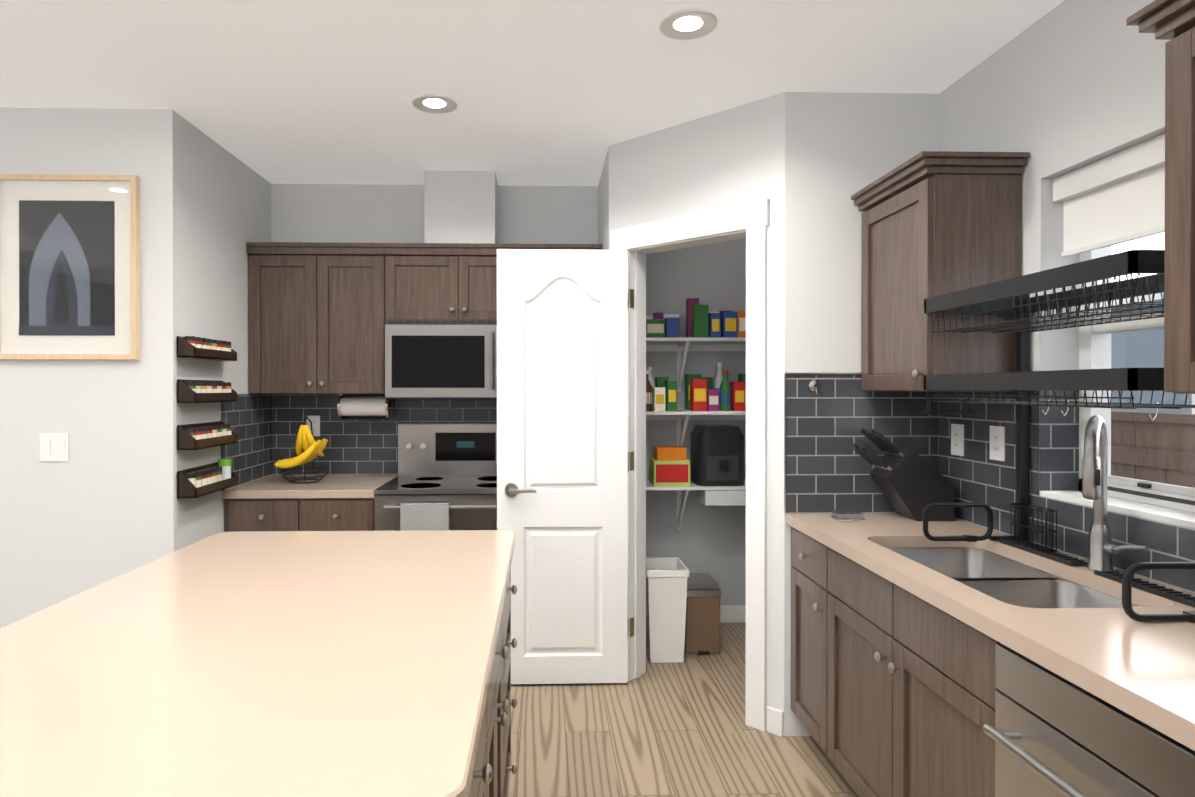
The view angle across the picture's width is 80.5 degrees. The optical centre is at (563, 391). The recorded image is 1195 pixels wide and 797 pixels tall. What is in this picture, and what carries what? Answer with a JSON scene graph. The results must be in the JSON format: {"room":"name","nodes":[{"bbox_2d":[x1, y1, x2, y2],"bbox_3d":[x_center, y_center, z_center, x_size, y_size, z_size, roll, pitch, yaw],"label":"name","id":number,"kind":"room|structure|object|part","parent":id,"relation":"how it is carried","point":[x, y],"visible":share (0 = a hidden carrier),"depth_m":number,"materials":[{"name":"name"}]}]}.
{"room":"kitchen","nodes":[
{"label":"kitchen","id":0,"kind":"room"},
{"bbox_2d":[0,0,1063,185],"bbox_3d":[-1.613,-1.228,0.489,6.870,0.100,7.440,0,0,-2],"label":"ceiling","id":1,"kind":"structure","parent":0,"point":[554,92],"depth_m":2.57,"materials":[{"name":"white paint"}]},
{"bbox_2d":[412,94,456,113],"bbox_3d":[-0.532,-1.183,2.897,0.184,0.010,0.184,0,0,-2],"label":"recessed light","id":2,"kind":"object","parent":1,"relation":"in","point":[434,103],"visible":1,"depth_m":2.90,"materials":[{"name":"white"}]},
{"bbox_2d":[659,9,716,39],"bbox_3d":[0.399,-1.179,2.266,0.184,0.010,0.184,0,0,-2],"label":"recessed light","id":3,"kind":"object","parent":1,"relation":"in","point":[686,24],"visible":0.98,"depth_m":2.26,"materials":[{"name":"white"}]},
{"bbox_2d":[0,0,1194,736],"bbox_3d":[-1.613,0.102,0.496,6.870,2.560,7.440,0,0,-2],"label":"wall","id":4,"kind":"structure","parent":0,"point":[1064,86],"depth_m":2.96,"materials":[{"name":"white paint"}]},
{"bbox_2d":[40,433,68,460],"bbox_3d":[-2.139,0.232,2.956,0.116,0.118,0.010,0,0,-2],"label":"light switch","id":5,"kind":"object","parent":4,"relation":"attached to","point":[54,446],"visible":1,"depth_m":2.96,"materials":[{"name":"white plastic"}]},
{"bbox_2d":[0,174,139,359],"bbox_3d":[-2.076,-0.519,2.943,0.585,0.767,0.030,0,0,-2],"label":"picture frame","id":6,"kind":"object","parent":4,"relation":"attached to","point":[69,267],"visible":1,"depth_m":2.94,"materials":[{"name":"brown wood"}]},
{"bbox_2d":[177,336,236,360],"bbox_3d":[-1.611,-0.193,3.198,0.078,0.091,0.405,0,0,-2],"label":"spice rack","id":7,"kind":"object","parent":4,"relation":"attached to","point":[192,347],"visible":1,"depth_m":3.11,"materials":[{"name":"brown wood"}]},
{"bbox_2d":[177,379,236,402],"bbox_3d":[-1.611,-0.004,3.199,0.078,0.100,0.405,0,0,-2],"label":"spice rack","id":8,"kind":"object","parent":4,"relation":"attached to","point":[197,391],"visible":0.98,"depth_m":3.11,"materials":[{"name":"brown wood"}]},
{"bbox_2d":[177,421,236,449],"bbox_3d":[-1.611,0.194,3.200,0.078,0.105,0.405,0,0,-2],"label":"spice rack","id":9,"kind":"object","parent":4,"relation":"attached to","point":[196,436],"visible":1,"depth_m":3.12,"materials":[{"name":"brown wood"}]},
{"bbox_2d":[177,459,236,497],"bbox_3d":[-1.611,0.386,3.201,0.078,0.130,0.405,0,0,-2],"label":"spice rack","id":10,"kind":"object","parent":4,"relation":"attached to","point":[200,481],"visible":1,"depth_m":3.12,"materials":[{"name":"brown wood"}]},
{"bbox_2d":[221,394,272,490],"bbox_3d":[-1.668,0.245,3.724,0.002,0.466,0.625,0,0,-2],"label":"tile backsplash","id":11,"kind":"structure","parent":4,"relation":"attached to","point":[250,416],"depth_m":3.75,"materials":[{"name":"grey tile"}]},
{"bbox_2d":[246,242,385,393],"bbox_3d":[-1.313,-0.388,3.890,0.713,0.796,0.323,0,0,-2],"label":"upper cabinet","id":12,"kind":"object","parent":4,"relation":"attached to","point":[319,313],"depth_m":3.73,"materials":[{"name":"brown wood"}]},
{"bbox_2d":[337,394,391,418],"bbox_3d":[-1.101,0.079,3.908,0.270,0.137,0.130,0,0,-2],"label":"paper towel holder","id":13,"kind":"object","parent":12,"relation":"attached to","point":[364,406],"visible":0.85,"depth_m":3.87,"materials":[{"name":"white paper"}]},
{"bbox_2d":[273,394,496,474],"bbox_3d":[-0.742,0.243,4.075,1.873,0.466,0.002,0,0,-2],"label":"tile backsplash","id":14,"kind":"structure","parent":4,"relation":"attached to","point":[353,446],"depth_m":4.06,"materials":[{"name":"grey tile"}]},
{"bbox_2d":[307,416,319,435],"bbox_3d":[-1.441,0.195,4.050,0.075,0.118,0.007,0,0,-2],"label":"electrical outlet","id":15,"kind":"object","parent":14,"relation":"attached to","point":[315,420],"visible":0.67,"depth_m":4.05,"materials":[{"name":"white plastic"}]},
{"bbox_2d":[386,243,533,318],"bbox_3d":[-0.567,-0.584,3.911,0.780,0.404,0.323,0,0,-2],"label":"upper cabinet","id":16,"kind":"object","parent":4,"relation":"attached to","point":[424,280],"depth_m":3.75,"materials":[{"name":"brown wood"}]},
{"bbox_2d":[385,319,496,399],"bbox_3d":[-0.554,-0.168,3.843,0.756,0.419,0.463,0,0,-2],"label":"microwave","id":17,"kind":"object","parent":16,"relation":"attached to","point":[440,359],"visible":0.65,"depth_m":3.65,"materials":[{"name":"grey metal"}]},
{"bbox_2d":[497,249,628,683],"bbox_3d":[-0.003,0.348,3.292,0.617,2.018,0.155,0,0,-2],"label":"pantry door","id":18,"kind":"structure","parent":4,"relation":"in","point":[562,418],"depth_m":3.28,"materials":[{"name":"white wood"}]},
{"bbox_2d":[534,244,601,249],"bbox_3d":[0.011,-0.388,3.928,0.375,0.796,0.323,0,0,-2],"label":"upper cabinet","id":19,"kind":"object","parent":4,"relation":"attached to","point":[536,246],"depth_m":3.74,"materials":[{"name":"brown wood"}]},
{"bbox_2d":[610,199,769,731],"bbox_3d":[0.573,0.297,3.168,0.817,2.145,0.164,0,0,43],"label":"door frame","id":20,"kind":"structure","parent":4,"relation":"attached to","point":[749,222],"depth_m":2.93,"materials":[{"name":"white wood"}]},
{"bbox_2d":[646,337,745,530],"bbox_3d":[0.961,0.260,4.021,1.275,1.118,0.298,0,0,-2],"label":"shelf unit","id":21,"kind":"object","parent":4,"relation":"attached to","point":[679,345],"visible":0.48,"depth_m":4.05,"materials":[{"name":"white wood"}]},
{"bbox_2d":[646,369,676,410],"bbox_3d":[0.483,-0.006,3.924,0.277,0.223,0.090,0,0,-2],"label":"packaged goods","id":22,"kind":"object","parent":21,"relation":"on","point":[661,394],"depth_m":3.88,"materials":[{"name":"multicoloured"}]},
{"bbox_2d":[650,446,689,485],"bbox_3d":[0.592,0.413,3.962,0.200,0.210,0.162,0,0,-2],"label":"packaged goods","id":23,"kind":"object","parent":21,"relation":"on","point":[669,465],"visible":0.83,"depth_m":3.87,"materials":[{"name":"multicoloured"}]},
{"bbox_2d":[646,298,745,337],"bbox_3d":[0.755,-0.418,4.001,0.826,0.236,0.250,0,0,-2],"label":"packaged goods","id":24,"kind":"object","parent":21,"relation":"on","point":[702,321],"visible":0.54,"depth_m":3.89,"materials":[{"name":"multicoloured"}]},
{"bbox_2d":[685,363,721,409],"bbox_3d":[0.934,-0.032,4.084,0.455,0.273,0.104,0,0,-2],"label":"packaged goods","id":25,"kind":"object","parent":21,"relation":"on","point":[719,365],"depth_m":4.07,"materials":[{"name":"green"}]},
{"bbox_2d":[687,368,745,410],"bbox_3d":[0.923,-0.007,3.940,0.426,0.225,0.103,0,0,-2],"label":"packaged goods","id":26,"kind":"object","parent":21,"relation":"on","point":[702,394],"depth_m":3.90,"materials":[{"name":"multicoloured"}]},
{"bbox_2d":[691,425,743,485],"bbox_3d":[0.870,0.356,3.990,0.265,0.325,0.320,0,0,-2],"label":"air fryer","id":27,"kind":"object","parent":21,"relation":"on","point":[717,455],"visible":1,"depth_m":3.88,"materials":[{"name":"black plastic"}]},
{"bbox_2d":[696,490,745,505],"bbox_3d":[0.897,0.583,3.997,0.250,0.083,0.250,0,0,-2],"label":"bin","id":28,"kind":"object","parent":21,"relation":"hanging from","point":[721,497],"visible":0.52,"depth_m":3.87,"materials":[{"name":"white plastic"}]},
{"bbox_2d":[720,605,745,622],"bbox_3d":[0.957,1.314,4.171,1.281,0.100,0.013,0,0,-2],"label":"baseboard","id":29,"kind":"structure","parent":4,"relation":"attached to","point":[732,613],"depth_m":4.17,"materials":[{"name":"white"}]},
{"bbox_2d":[784,373,860,512],"bbox_3d":[1.181,0.203,2.804,0.617,0.556,0.007,0,0,-2],"label":"trim","id":30,"kind":"structure","parent":4,"relation":"attached to","point":[785,374],"depth_m":2.79,"materials":[{"name":"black metal"}]},
{"bbox_2d":[786,375,936,512],"bbox_3d":[1.179,0.206,2.805,0.601,0.551,0.002,0,0,-2],"label":"tile backsplash","id":31,"kind":"structure","parent":4,"relation":"attached to","point":[829,469],"depth_m":2.80,"materials":[{"name":"grey tile"}]},
{"bbox_2d":[808,379,819,396],"bbox_3d":[0.992,-0.015,2.773,0.052,0.069,0.048,0,0,-2],"label":"hook","id":32,"kind":"object","parent":31,"relation":"attached to","point":[813,385],"visible":0.98,"depth_m":2.79,"materials":[{"name":"silver metal"}]},
{"bbox_2d":[851,151,1029,413],"bbox_3d":[1.320,-0.351,2.537,0.354,0.849,0.530,0,0,-2],"label":"upper cabinet","id":33,"kind":"object","parent":4,"relation":"attached to","point":[935,223],"depth_m":2.32,"materials":[{"name":"brown wood"}]},
{"bbox_3d":[1.289,0.037,2.365,0.180,0.074,0.012,0,0,-2],"label":"under cabinet rail","id":34,"kind":"part","parent":33,"relation":"part of","materials":[{"name":"black metal"}]},
{"bbox_2d":[937,390,1194,592],"bbox_3d":[1.521,0.211,1.866,0.002,0.551,1.897,0,0,-2],"label":"tile backsplash","id":35,"kind":"structure","parent":4,"relation":"attached to","point":[976,477],"depth_m":2.24,"materials":[{"name":"grey tile"}]},
{"bbox_2d":[951,424,963,455],"bbox_3d":[1.493,0.182,2.677,0.007,0.118,0.075,0,0,-2],"label":"electrical outlet","id":36,"kind":"object","parent":35,"relation":"attached to","point":[957,439],"visible":1,"depth_m":2.67,"materials":[{"name":"white plastic"}]},
{"bbox_2d":[990,426,1004,460],"bbox_3d":[1.500,0.178,2.442,0.007,0.118,0.075,0,0,-2],"label":"electrical outlet","id":37,"kind":"object","parent":35,"relation":"attached to","point":[997,442],"visible":1,"depth_m":2.43,"materials":[{"name":"white plastic"}]},
{"bbox_2d":[1041,133,1194,527],"bbox_3d":[1.620,-0.172,1.841,0.189,1.004,0.804,0,0,-2],"label":"window","id":38,"kind":"structure","parent":4,"relation":"in","point":[1114,199],"depth_m":2.04,"materials":[{"name":"white"}]},
{"bbox_2d":[1126,0,1194,393],"bbox_3d":[1.352,-0.382,1.165,0.370,0.774,0.594,0,0,-2],"label":"upper cabinet","id":39,"kind":"object","parent":4,"relation":"attached to","point":[1173,21],"visible":1,"depth_m":1.38,"materials":[{"name":"brown wood"}]},
{"bbox_2d":[508,623,857,796],"bbox_3d":[-1.613,1.432,0.502,6.870,0.100,7.440,0,0,-2],"label":"floor","id":40,"kind":"structure","parent":0,"point":[681,729],"depth_m":2.76,"materials":[{"name":"brown wood"}]},
{"bbox_2d":[222,494,374,531],"bbox_3d":[-1.301,0.942,3.747,0.734,0.850,0.623,0,0,-2],"label":"base cabinet","id":41,"kind":"object","parent":40,"relation":"on","point":[325,503],"depth_m":3.43,"materials":[{"name":"brown wood"}]},
{"bbox_2d":[222,474,397,493],"bbox_3d":[-1.300,0.497,3.741,0.736,0.040,0.631,0,0,-2],"label":"countertop","id":42,"kind":"structure","parent":41,"relation":"on","point":[356,483],"depth_m":3.60,"materials":[{"name":"beige stone"}]},
{"bbox_2d":[273,417,329,482],"bbox_3d":[-1.376,0.303,3.730,0.266,0.343,0.257,0,0,-2],"label":"fruit basket","id":43,"kind":"object","parent":42,"relation":"on","point":[309,445],"visible":1,"depth_m":3.71,"materials":[{"name":"yellow food"}]},
{"bbox_2d":[374,423,496,530],"bbox_3d":[-0.551,0.775,3.722,0.760,1.183,0.704,0,0,-2],"label":"stove","id":44,"kind":"object","parent":40,"relation":"on","point":[454,465],"visible":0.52,"depth_m":3.96,"materials":[{"name":"grey metal"}]},
{"bbox_2d":[400,503,449,530],"bbox_3d":[-0.666,0.711,3.377,0.230,0.354,0.038,0,0,-2],"label":"oven towel","id":45,"kind":"object","parent":44,"relation":"hanging from","point":[424,516],"visible":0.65,"depth_m":3.36,"materials":[{"name":"grey fabric"}]},
{"bbox_2d":[468,550,516,796],"bbox_3d":[-0.640,0.951,1.646,1.020,0.850,1.565,0,0,-2],"label":"kitchen island","id":46,"kind":"object","parent":40,"relation":"on","point":[491,772],"depth_m":1.72,"materials":[{"name":"brown wood"}]},
{"bbox_2d":[0,530,514,796],"bbox_3d":[-0.658,0.507,1.643,1.024,0.040,1.624,0,0,-2],"label":"island countertop","id":47,"kind":"structure","parent":46,"relation":"on","point":[242,663],"depth_m":1.23,"materials":[{"name":"beige stone"}]},
{"bbox_2d":[646,557,688,662],"bbox_3d":[0.517,1.129,3.664,0.215,0.474,0.275,0,0,-2],"label":"trash can","id":48,"kind":"object","parent":40,"relation":"on","point":[666,588],"visible":0.83,"depth_m":3.54,"materials":[{"name":"white plastic"}]},
{"bbox_2d":[684,573,721,654],"bbox_3d":[0.723,1.183,3.781,0.194,0.364,0.262,0,0,-2],"label":"bin","id":49,"kind":"object","parent":40,"relation":"on","point":[702,623],"visible":0.79,"depth_m":3.67,"materials":[{"name":"brown"}]},
{"bbox_2d":[786,513,1194,796],"bbox_3d":[1.188,0.930,1.858,0.659,0.890,1.893,0,0,-2],"label":"base cabinet","id":50,"kind":"object","parent":40,"relation":"on","point":[922,665],"depth_m":1.74,"materials":[{"name":"brown wood"}]},
{"bbox_2d":[831,511,865,521],"bbox_3d":[1.061,0.466,2.636,0.100,0.030,0.080,0,0,-2],"label":"sponge holder","id":51,"kind":"object","parent":50,"relation":"on","point":[846,516],"visible":1,"depth_m":2.60,"materials":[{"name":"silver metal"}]},
{"bbox_2d":[852,428,954,520],"bbox_3d":[1.281,0.310,2.694,0.348,0.341,0.145,0,0,-2],"label":"knife block","id":52,"kind":"object","parent":50,"relation":"on","point":[911,483],"visible":1,"depth_m":2.62,"materials":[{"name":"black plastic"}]},
{"bbox_2d":[923,250,1194,622],"bbox_3d":[1.341,0.085,1.887,0.341,0.799,0.810,0,0,-2],"label":"dish rack","id":53,"kind":"object","parent":50,"relation":"on","point":[1023,380],"visible":0.96,"depth_m":1.82,"materials":[{"name":"black metal"}]},
{"bbox_2d":[1000,539,1194,607],"bbox_3d":[1.441,0.479,1.901,0.063,0.011,0.730,0,0,-2],"label":"mat","id":54,"kind":"object","parent":50,"relation":"on","point":[1163,591],"visible":0.85,"depth_m":1.81,"materials":[{"name":"black plastic"}]},
{"bbox_2d":[1010,503,1056,551],"bbox_3d":[1.434,0.411,2.156,0.047,0.122,0.143,0,0,-2],"label":"utensil caddy","id":55,"kind":"object","parent":54,"relation":"on","point":[1028,543],"visible":1,"depth_m":2.14,"materials":[{"name":"black metal"}]},
{"bbox_2d":[1082,415,1147,570],"bbox_3d":[1.405,0.273,1.858,0.171,0.423,0.174,0,0,-2],"label":"faucet","id":56,"kind":"object","parent":50,"relation":"on","point":[1102,548],"visible":0.98,"depth_m":1.89,"materials":[{"name":"silver metal"}]},
{"label":"outside","id":57,"kind":"structure","parent":0,"visible":0},
{"bbox_3d":[3.638,2.085,5.059,3.810,0.050,14.000,0,0,-2],"label":"ground","id":58,"kind":"structure","parent":57,"visible":0},
{"bbox_2d":[1110,411,1194,512],"bbox_3d":[3.306,1.045,3.044,0.070,1.850,8.000,0,0,-2],"label":"fence","id":59,"kind":"object","parent":58,"relation":"on","point":[1148,439],"depth_m":3.90,"materials":[{"name":"brown wood"}]},
{"bbox_2d":[1111,232,1194,413],"bbox_3d":[5.552,-1.140,5.099,0.180,7.000,14.000,0,0,-2],"label":"house","id":60,"kind":"structure","parent":58,"relation":"on","point":[1143,360],"depth_m":6.64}
]}

